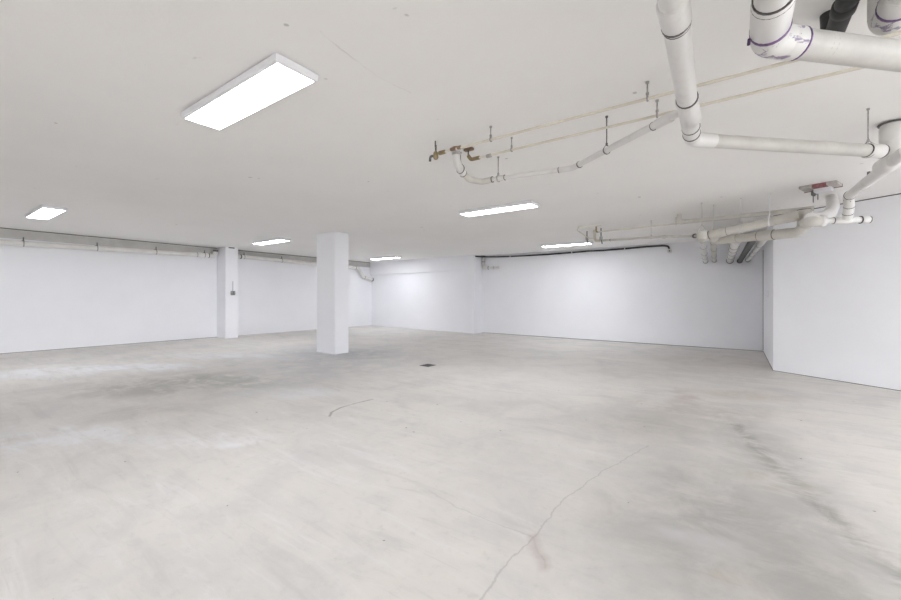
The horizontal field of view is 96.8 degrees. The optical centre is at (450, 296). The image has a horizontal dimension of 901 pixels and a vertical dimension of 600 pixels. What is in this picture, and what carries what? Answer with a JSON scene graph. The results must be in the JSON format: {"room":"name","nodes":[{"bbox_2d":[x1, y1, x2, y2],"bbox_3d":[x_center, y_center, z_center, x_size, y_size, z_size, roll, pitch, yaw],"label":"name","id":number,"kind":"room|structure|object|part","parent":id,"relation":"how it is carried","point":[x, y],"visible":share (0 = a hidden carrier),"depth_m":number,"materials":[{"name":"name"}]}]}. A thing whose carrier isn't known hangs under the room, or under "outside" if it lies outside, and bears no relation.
{"room":"empty basement","nodes":[
{"label":"empty basement","id":0,"kind":"room"},
{"bbox_2d":[0,238,371,352],"bbox_3d":[-8.186,-0.055,9.148,0.150,2.650,17.400,0,0,35],"label":"wall","id":1,"kind":"structure","parent":0,"point":[51,298],"depth_m":9.74,"materials":[{"name":"paint"}]},
{"bbox_2d":[0,337,211,353],"bbox_3d":[-9.833,1.141,6.706,0.009,0.037,11.210,0,0,35],"label":"trim","id":2,"kind":"structure","parent":1,"relation":"attached to","point":[209,337],"depth_m":9.09,"materials":[{"name":"grey paint"}]},
{"bbox_2d":[0,228,216,252],"bbox_3d":[-9.831,-1.272,6.704,0.010,0.185,11.210,0,0,35],"label":"trim","id":3,"kind":"structure","parent":1,"relation":"attached to","point":[4,233],"depth_m":9.11,"materials":[{"name":"grey paint"}]},
{"bbox_2d":[238,250,369,266],"bbox_3d":[-4.771,-1.272,13.806,0.010,0.185,5.550,0,0,35],"label":"trim","id":4,"kind":"structure","parent":1,"relation":"attached to","point":[290,257],"depth_m":13.16,"materials":[{"name":"grey metal"}]},
{"bbox_2d":[217,247,237,338],"bbox_3d":[-6.279,-0.055,11.264,0.500,2.650,0.340,0,0,35],"label":"pillar","id":5,"kind":"structure","parent":0,"point":[227,258],"depth_m":11.12,"materials":[{"name":"paint"}]},
{"bbox_2d":[317,231,347,353],"bbox_3d":[-2.577,-0.005,8.731,0.630,2.750,0.370,0,0,35],"label":"column","id":6,"kind":"structure","parent":0,"point":[332,247],"depth_m":8.56,"materials":[{"name":"paint"}]},
{"bbox_2d":[370,256,462,274],"bbox_3d":[-1.368,-1.135,14.727,4.480,0.490,0.100,0,0,35],"label":"beam","id":7,"kind":"structure","parent":0,"point":[455,263],"depth_m":14.52,"materials":[{"name":"paint"}]},
{"bbox_2d":[372,271,462,331],"bbox_3d":[-1.173,-0.055,15.000,4.480,2.650,0.570,0,0,35],"label":"wall","id":8,"kind":"structure","parent":0,"point":[425,300],"depth_m":14.59,"materials":[{"name":"paint"}]},
{"bbox_2d":[0,325,900,599],"bbox_3d":[-0.368,1.323,3.835,19.050,0.393,17.820,0,0,35],"label":"floor","id":9,"kind":"structure","parent":0,"point":[266,466],"depth_m":2.77,"materials":[{"name":"concrete"}]},
{"bbox_2d":[463,255,481,333],"bbox_3d":[0.797,-0.055,13.534,0.430,2.650,0.670,0,0,35],"label":"pier","id":10,"kind":"object","parent":9,"relation":"on","point":[472,265],"visible":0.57,"depth_m":13.29,"materials":[{"name":"paint"}]},
{"bbox_2d":[0,0,900,261],"bbox_3d":[-0.368,-1.455,3.835,19.050,0.150,17.820,0,0,35],"label":"ceiling","id":11,"kind":"structure","parent":0,"point":[94,94],"depth_m":3.11,"materials":[{"name":"paint"}]},
{"bbox_2d":[25,204,66,219],"bbox_3d":[-6.488,-1.352,6.404,1.256,0.054,0.284,0,0,35],"label":"ceiling light","id":12,"kind":"object","parent":11,"relation":"attached to","point":[46,212],"visible":1,"depth_m":6.28,"materials":[{"name":"white plastic"}]},
{"bbox_2d":[28,208,63,218],"bbox_3d":[-6.488,-1.332,6.404,1.216,0.010,0.244,0,0,35],"label":"diffuser","id":13,"kind":"object","parent":12,"relation":"attached to","point":[38,213],"depth_m":6.36,"materials":[{"name":"white plastic"}]},
{"bbox_2d":[181,53,318,129],"bbox_3d":[-1.406,-1.352,2.717,1.256,0.054,0.284,0,0,35],"label":"ceiling light","id":14,"kind":"object","parent":11,"relation":"attached to","point":[277,77],"visible":1,"depth_m":2.61,"materials":[{"name":"white plastic"}]},
{"bbox_2d":[251,237,290,244],"bbox_3d":[-4.370,-1.352,9.720,1.256,0.054,0.284,0,0,35],"label":"ceiling light","id":15,"kind":"object","parent":11,"relation":"attached to","point":[274,240],"visible":1,"depth_m":9.56,"materials":[{"name":"white plastic"}]},
{"bbox_2d":[255,240,285,244],"bbox_3d":[-4.370,-1.332,9.720,1.216,0.010,0.244,0,0,35],"label":"diffuser","id":16,"kind":"object","parent":15,"relation":"attached to","point":[262,242],"depth_m":9.74,"materials":[{"name":"white plastic"}]},
{"bbox_2d":[369,256,400,259],"bbox_3d":[-2.264,-1.352,13.831,1.256,0.054,0.284,0,0,35],"label":"ceiling light","id":17,"kind":"object","parent":11,"relation":"attached to","point":[386,257],"visible":1,"depth_m":13.79,"materials":[{"name":"white plastic"}]},
{"bbox_2d":[496,156,499,181],"bbox_3d":[0.469,-1.255,3.933,0.022,0.247,0.064,0,0,35],"label":"hanger","id":18,"kind":"object","parent":11,"relation":"attached to","point":[497,156],"visible":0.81,"depth_m":3.93,"materials":[{"name":"metal"}]},
{"bbox_2d":[458,200,538,216],"bbox_3d":[0.718,-1.352,6.143,1.256,0.054,0.284,0,0,35],"label":"ceiling light","id":19,"kind":"object","parent":11,"relation":"attached to","point":[527,204],"visible":1,"depth_m":6.07,"materials":[{"name":"white plastic"}]},
{"bbox_2d":[462,204,536,215],"bbox_3d":[0.718,-1.332,6.143,1.216,0.010,0.244,0,0,35],"label":"diffuser","id":20,"kind":"object","parent":19,"relation":"attached to","point":[505,207],"depth_m":6.07,"materials":[{"name":"white plastic"}]},
{"bbox_2d":[541,241,592,247],"bbox_3d":[2.970,-1.352,10.286,1.256,0.054,0.284,0,0,35],"label":"ceiling light","id":21,"kind":"object","parent":11,"relation":"attached to","point":[581,242],"visible":0.96,"depth_m":10.19,"materials":[{"name":"white plastic"}]},
{"bbox_2d":[544,243,589,247],"bbox_3d":[2.970,-1.332,10.286,1.216,0.010,0.244,0,0,35],"label":"diffuser","id":22,"kind":"object","parent":21,"relation":"attached to","point":[557,244],"depth_m":10.30,"materials":[{"name":"white plastic"}]},
{"bbox_2d":[577,225,601,238],"bbox_3d":[2.684,-1.265,7.849,0.423,0.151,0.827,0,0,13],"label":"pipe","id":23,"kind":"object","parent":11,"relation":"attached to","point":[591,225],"visible":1,"depth_m":7.64,"materials":[{"name":"white plastic"}]},
{"bbox_2d":[599,228,602,243],"bbox_3d":[3.011,-1.219,7.990,0.068,0.322,0.069,0,0,35],"label":"stub","id":24,"kind":"object","parent":11,"relation":"attached to","point":[600,237],"visible":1,"depth_m":7.99,"materials":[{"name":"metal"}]},
{"bbox_2d":[603,116,609,154],"bbox_3d":[1.190,-1.233,3.049,0.062,0.292,0.020,0,0,-22],"label":"hanger","id":25,"kind":"object","parent":11,"relation":"attached to","point":[606,117],"visible":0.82,"depth_m":3.05,"materials":[{"name":"metal"}]},
{"bbox_2d":[645,81,648,101],"bbox_3d":[1.262,-1.316,2.563,0.022,0.126,0.034,0,0,35],"label":"hanger","id":26,"kind":"object","parent":11,"relation":"attached to","point":[646,82],"visible":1,"depth_m":2.56,"materials":[{"name":"metal"}]},
{"bbox_2d":[429,31,900,161],"bbox_3d":[1.296,-1.294,2.535,3.631,0.170,0.055,0,0,35],"label":"pipe","id":27,"kind":"object","parent":26,"relation":"hanging from","point":[435,154],"visible":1,"depth_m":2.65,"materials":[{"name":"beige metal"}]},
{"bbox_2d":[655,99,658,117],"bbox_3d":[1.446,-1.316,2.800,0.022,0.126,0.034,0,0,35],"label":"hanger","id":28,"kind":"object","parent":11,"relation":"attached to","point":[656,100],"visible":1,"depth_m":2.79,"materials":[{"name":"metal"}]},
{"bbox_2d":[464,67,863,160],"bbox_3d":[1.664,-1.314,2.645,3.760,0.131,0.040,0,0,35],"label":"pipe","id":29,"kind":"object","parent":28,"relation":"hanging from","point":[468,149],"visible":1,"depth_m":2.78,"materials":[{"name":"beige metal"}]},
{"bbox_2d":[708,205,718,242],"bbox_3d":[3.929,-1.095,5.980,0.138,0.568,0.018,0,0,35],"label":"hanger","id":30,"kind":"object","parent":11,"relation":"attached to","point":[713,205],"visible":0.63,"depth_m":5.98,"materials":[{"name":"paint"}]},
{"bbox_2d":[709,238,717,262],"bbox_3d":[5.169,-0.882,7.850,0.119,0.122,4.528,0,0,34],"label":"branch","id":31,"kind":"object","parent":30,"relation":"hanging from","point":[713,245],"visible":0.82,"depth_m":7.12,"materials":[{"name":"paint"}]},
{"bbox_2d":[677,206,813,223],"bbox_3d":[4.394,-1.282,6.093,1.693,0.193,0.073,0,0,44],"label":"pipe","id":32,"kind":"object","parent":11,"relation":"attached to","point":[782,211],"visible":1,"depth_m":6.08,"materials":[{"name":"paint"}]},
{"bbox_2d":[768,193,770,226],"bbox_3d":[4.256,-1.157,5.333,0.134,0.444,0.023,0,0,-40],"label":"hanger","id":33,"kind":"object","parent":11,"relation":"attached to","point":[769,216],"visible":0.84,"depth_m":5.33,"materials":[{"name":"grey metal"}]},
{"bbox_2d":[707,211,799,239],"bbox_3d":[4.105,-0.973,5.511,0.130,0.264,1.078,0,0,-40],"label":"drain","id":34,"kind":"object","parent":33,"relation":"hanging from","point":[793,216],"visible":0.97,"depth_m":5.42,"materials":[{"name":"paint"}]},
{"bbox_2d":[715,208,811,243],"bbox_3d":[4.390,-0.953,5.690,0.154,0.348,1.269,0,0,-18],"label":"drain","id":35,"kind":"object","parent":34,"relation":"attached to","point":[798,231],"visible":0.85,"depth_m":5.51,"materials":[{"name":"paint"}]},
{"bbox_2d":[798,215,872,228],"bbox_3d":[4.492,-0.904,4.695,0.607,0.214,0.742,0,0,35],"label":"drain pipe","id":36,"kind":"object","parent":35,"relation":"attached to","point":[822,220],"visible":0.94,"depth_m":4.50,"materials":[{"name":"white plastic"}]},
{"bbox_2d":[799,180,842,202],"bbox_3d":[4.557,-1.285,4.931,0.266,0.190,0.356,0,0,-36],"label":"ceiling plate","id":37,"kind":"object","parent":11,"relation":"attached to","point":[824,187],"visible":1,"depth_m":4.89,"materials":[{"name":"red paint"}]},
{"bbox_3d":[4.557,-1.362,4.931,0.260,0.035,0.350,0,0,-36],"label":"plate","id":38,"kind":"part","parent":37,"relation":"part of","materials":[{"name":"metal"}]},
{"bbox_2d":[803,194,839,219],"bbox_3d":[4.701,-1.131,4.998,1.489,0.614,0.215,0,0,-39],"label":"sweep bend","id":39,"kind":"object","parent":11,"relation":"attached to","point":[832,207],"visible":0.63,"depth_m":4.89,"materials":[{"name":"white plastic"}]},
{"bbox_2d":[820,0,859,31],"bbox_3d":[1.477,-1.275,1.271,0.132,0.224,1.616,0,0,26],"label":"drain","id":40,"kind":"object","parent":11,"relation":"attached to","point":[838,17],"visible":0.59,"depth_m":1.70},
{"bbox_2d":[862,108,873,157],"bbox_3d":[3.054,-1.198,2.925,0.018,0.361,0.103,0,0,-10],"label":"hanger","id":41,"kind":"object","parent":11,"relation":"attached to","point":[867,109],"visible":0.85,"depth_m":2.92,"materials":[{"name":"metal"}]},
{"bbox_2d":[656,0,889,158],"bbox_3d":[0.895,-1.070,1.334,5.558,0.106,0.997,0,0,-45],"label":"drain pipe","id":42,"kind":"object","parent":41,"relation":"hanging from","point":[674,16],"visible":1,"depth_m":2.25,"materials":[{"name":"white plastic"}]},
{"bbox_3d":[3.054,-1.254,2.925,0.007,0.247,0.007,0,0,-32],"label":"rod","id":43,"kind":"part","parent":41,"relation":"part of","materials":[{"name":"metal"}]},
{"bbox_2d":[841,119,900,219],"bbox_3d":[3.854,-1.109,3.671,0.168,0.540,1.855,0,0,35],"label":"drain pipe","id":44,"kind":"object","parent":11,"relation":"attached to","point":[889,132],"visible":0.97,"depth_m":3.19,"materials":[{"name":"white plastic"}]},
{"bbox_2d":[867,0,900,34],"bbox_3d":[0.912,-1.259,0.346,0.138,0.239,3.623,0,0,35],"label":"branch","id":45,"kind":"object","parent":11,"relation":"attached to","point":[883,16],"visible":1,"depth_m":1.68,"materials":[{"name":"white plastic"}]},
{"bbox_2d":[747,0,900,71],"bbox_3d":[1.706,-1.050,1.176,5.947,0.132,1.314,0,0,-31],"label":"pipe","id":46,"kind":"object","parent":45,"relation":"attached to","point":[773,34],"visible":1,"depth_m":1.62,"materials":[{"name":"white plastic"}]},
{"bbox_2d":[482,241,762,350],"bbox_3d":[6.817,-0.055,9.558,13.990,2.650,0.160,0,0,35],"label":"wall","id":47,"kind":"structure","parent":0,"point":[652,295],"depth_m":10.81,"materials":[{"name":"paint"}]},
{"bbox_2d":[482,257,498,269],"bbox_3d":[1.311,-1.146,13.303,0.645,0.466,0.148,0,0,35],"label":"drain","id":48,"kind":"object","parent":47,"relation":"attached to","point":[483,258],"visible":0.92,"depth_m":13.34,"materials":[{"name":"white plastic"}]},
{"bbox_2d":[475,245,671,257],"bbox_3d":[3.326,-1.244,11.843,5.683,0.237,0.398,0,0,32],"label":"pipe","id":49,"kind":"object","parent":47,"relation":"attached to","point":[669,250],"visible":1,"depth_m":11.45,"materials":[{"name":"black plastic"}]},
{"bbox_2d":[482,332,755,350],"bbox_3d":[4.131,1.238,11.373,7.510,0.080,0.009,0,0,35],"label":"trim","id":50,"kind":"structure","parent":47,"relation":"attached to","point":[482,332],"depth_m":11.00,"materials":[{"name":"grey paint"}]},
{"bbox_2d":[726,242,740,263],"bbox_3d":[5.503,-0.870,7.808,0.151,0.151,4.207,0,0,34],"label":"branch","id":51,"kind":"object","parent":47,"relation":"attached to","point":[733,247],"visible":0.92,"depth_m":7.28,"materials":[{"name":"plastic"}]},
{"bbox_2d":[737,241,755,262],"bbox_3d":[5.636,-0.854,7.652,0.115,0.122,4.308,0,0,34],"label":"branch","id":52,"kind":"object","parent":47,"relation":"attached to","point":[749,245],"visible":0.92,"depth_m":7.14,"materials":[{"name":"white plastic"}]},
{"bbox_2d":[745,240,767,261],"bbox_3d":[5.719,-0.870,7.513,0.105,0.106,4.437,0,0,34],"label":"branch","id":53,"kind":"object","parent":47,"relation":"attached to","point":[759,244],"visible":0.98,"depth_m":7.18,"materials":[{"name":"plastic"}]},
{"bbox_2d":[763,194,900,389],"bbox_3d":[7.632,-0.055,4.361,6.330,2.650,7.360,0,0,35],"label":"wall","id":54,"kind":"structure","parent":0,"point":[832,309],"depth_m":5.94,"materials":[{"name":"paint"}]},
{"bbox_2d":[773,370,900,390],"bbox_3d":[6.760,1.265,3.180,0.009,0.048,7.642,0,0,-20],"label":"trim","id":55,"kind":"structure","parent":54,"relation":"attached to","point":[773,370],"depth_m":5.89,"materials":[{"name":"grey paint"}]},
{"bbox_2d":[773,193,900,215],"bbox_3d":[6.757,-1.374,3.179,0.006,0.012,7.642,0,0,-20],"label":"trim","id":56,"kind":"structure","parent":54,"relation":"attached to","point":[899,193],"depth_m":5.62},
{"bbox_3d":[0.095,-1.277,3.812,0.088,0.203,0.020,0,0,35],"label":"hanger","id":57,"kind":"object","parent":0,"visible":0},
{"bbox_2d":[452,110,678,183],"bbox_3d":[0.896,-1.219,3.265,0.708,0.328,2.047,0,0,-44],"label":"drain","id":58,"kind":"object","parent":57,"relation":"hanging from","point":[669,117],"visible":0.94,"depth_m":3.47,"materials":[{"name":"white plastic"}]},
{"bbox_3d":[3.621,-1.213,7.218,0.032,0.332,0.058,0,0,35],"label":"hanger","id":59,"kind":"object","parent":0,"visible":0},
{"bbox_2d":[593,230,696,241],"bbox_3d":[3.486,-1.131,7.167,0.403,0.498,2.433,0,0,-17],"label":"drain","id":60,"kind":"object","parent":59,"relation":"hanging from","point":[594,231],"visible":0.96,"depth_m":7.27,"materials":[{"name":"paint"}]},
{"bbox_3d":[3.678,-1.128,5.851,0.116,0.503,0.116,0,0,35],"label":"hanger","id":61,"kind":"object","parent":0,"visible":0},
{"bbox_2d":[697,231,707,263],"bbox_3d":[4.952,-0.885,7.802,0.131,0.140,4.859,0,0,33],"label":"branch","id":62,"kind":"object","parent":61,"relation":"hanging from","point":[701,235],"visible":1,"depth_m":6.33,"materials":[{"name":"plastic"}]},
{"bbox_3d":[-6.719,-1.172,10.903,0.200,0.194,0.024,0,0,35],"label":"clamp","id":63,"kind":"object","parent":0,"visible":0},
{"bbox_2d":[0,239,217,257],"bbox_3d":[-9.367,-1.113,7.120,0.132,0.384,9.927,0,0,35],"label":"pipe","id":64,"kind":"object","parent":63,"relation":"attached to","point":[214,254],"visible":1,"depth_m":9.08,"materials":[{"name":"beige plastic"}]},
{"bbox_3d":[-6.098,-1.212,11.774,0.200,0.194,0.024,0,0,35],"label":"clamp","id":65,"kind":"object","parent":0,"visible":0},
{"bbox_2d":[238,254,373,280],"bbox_3d":[-4.642,-0.931,13.751,0.138,0.624,5.412,0,0,35],"label":"pipe","id":66,"kind":"object","parent":65,"relation":"attached to","point":[240,256],"visible":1,"depth_m":12.92,"materials":[{"name":"beige plastic"}]},
{"bbox_3d":[3.918,-1.313,6.946,0.018,0.132,0.045,0,0,35],"label":"hanger","id":67,"kind":"object","parent":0,"visible":0},
{"bbox_2d":[595,223,677,232],"bbox_3d":[3.944,-1.318,6.925,2.862,0.122,0.032,0,0,40],"label":"pipe","id":68,"kind":"object","parent":67,"relation":"hanging from","point":[672,223],"visible":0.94,"depth_m":7.36,"materials":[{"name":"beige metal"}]}
]}

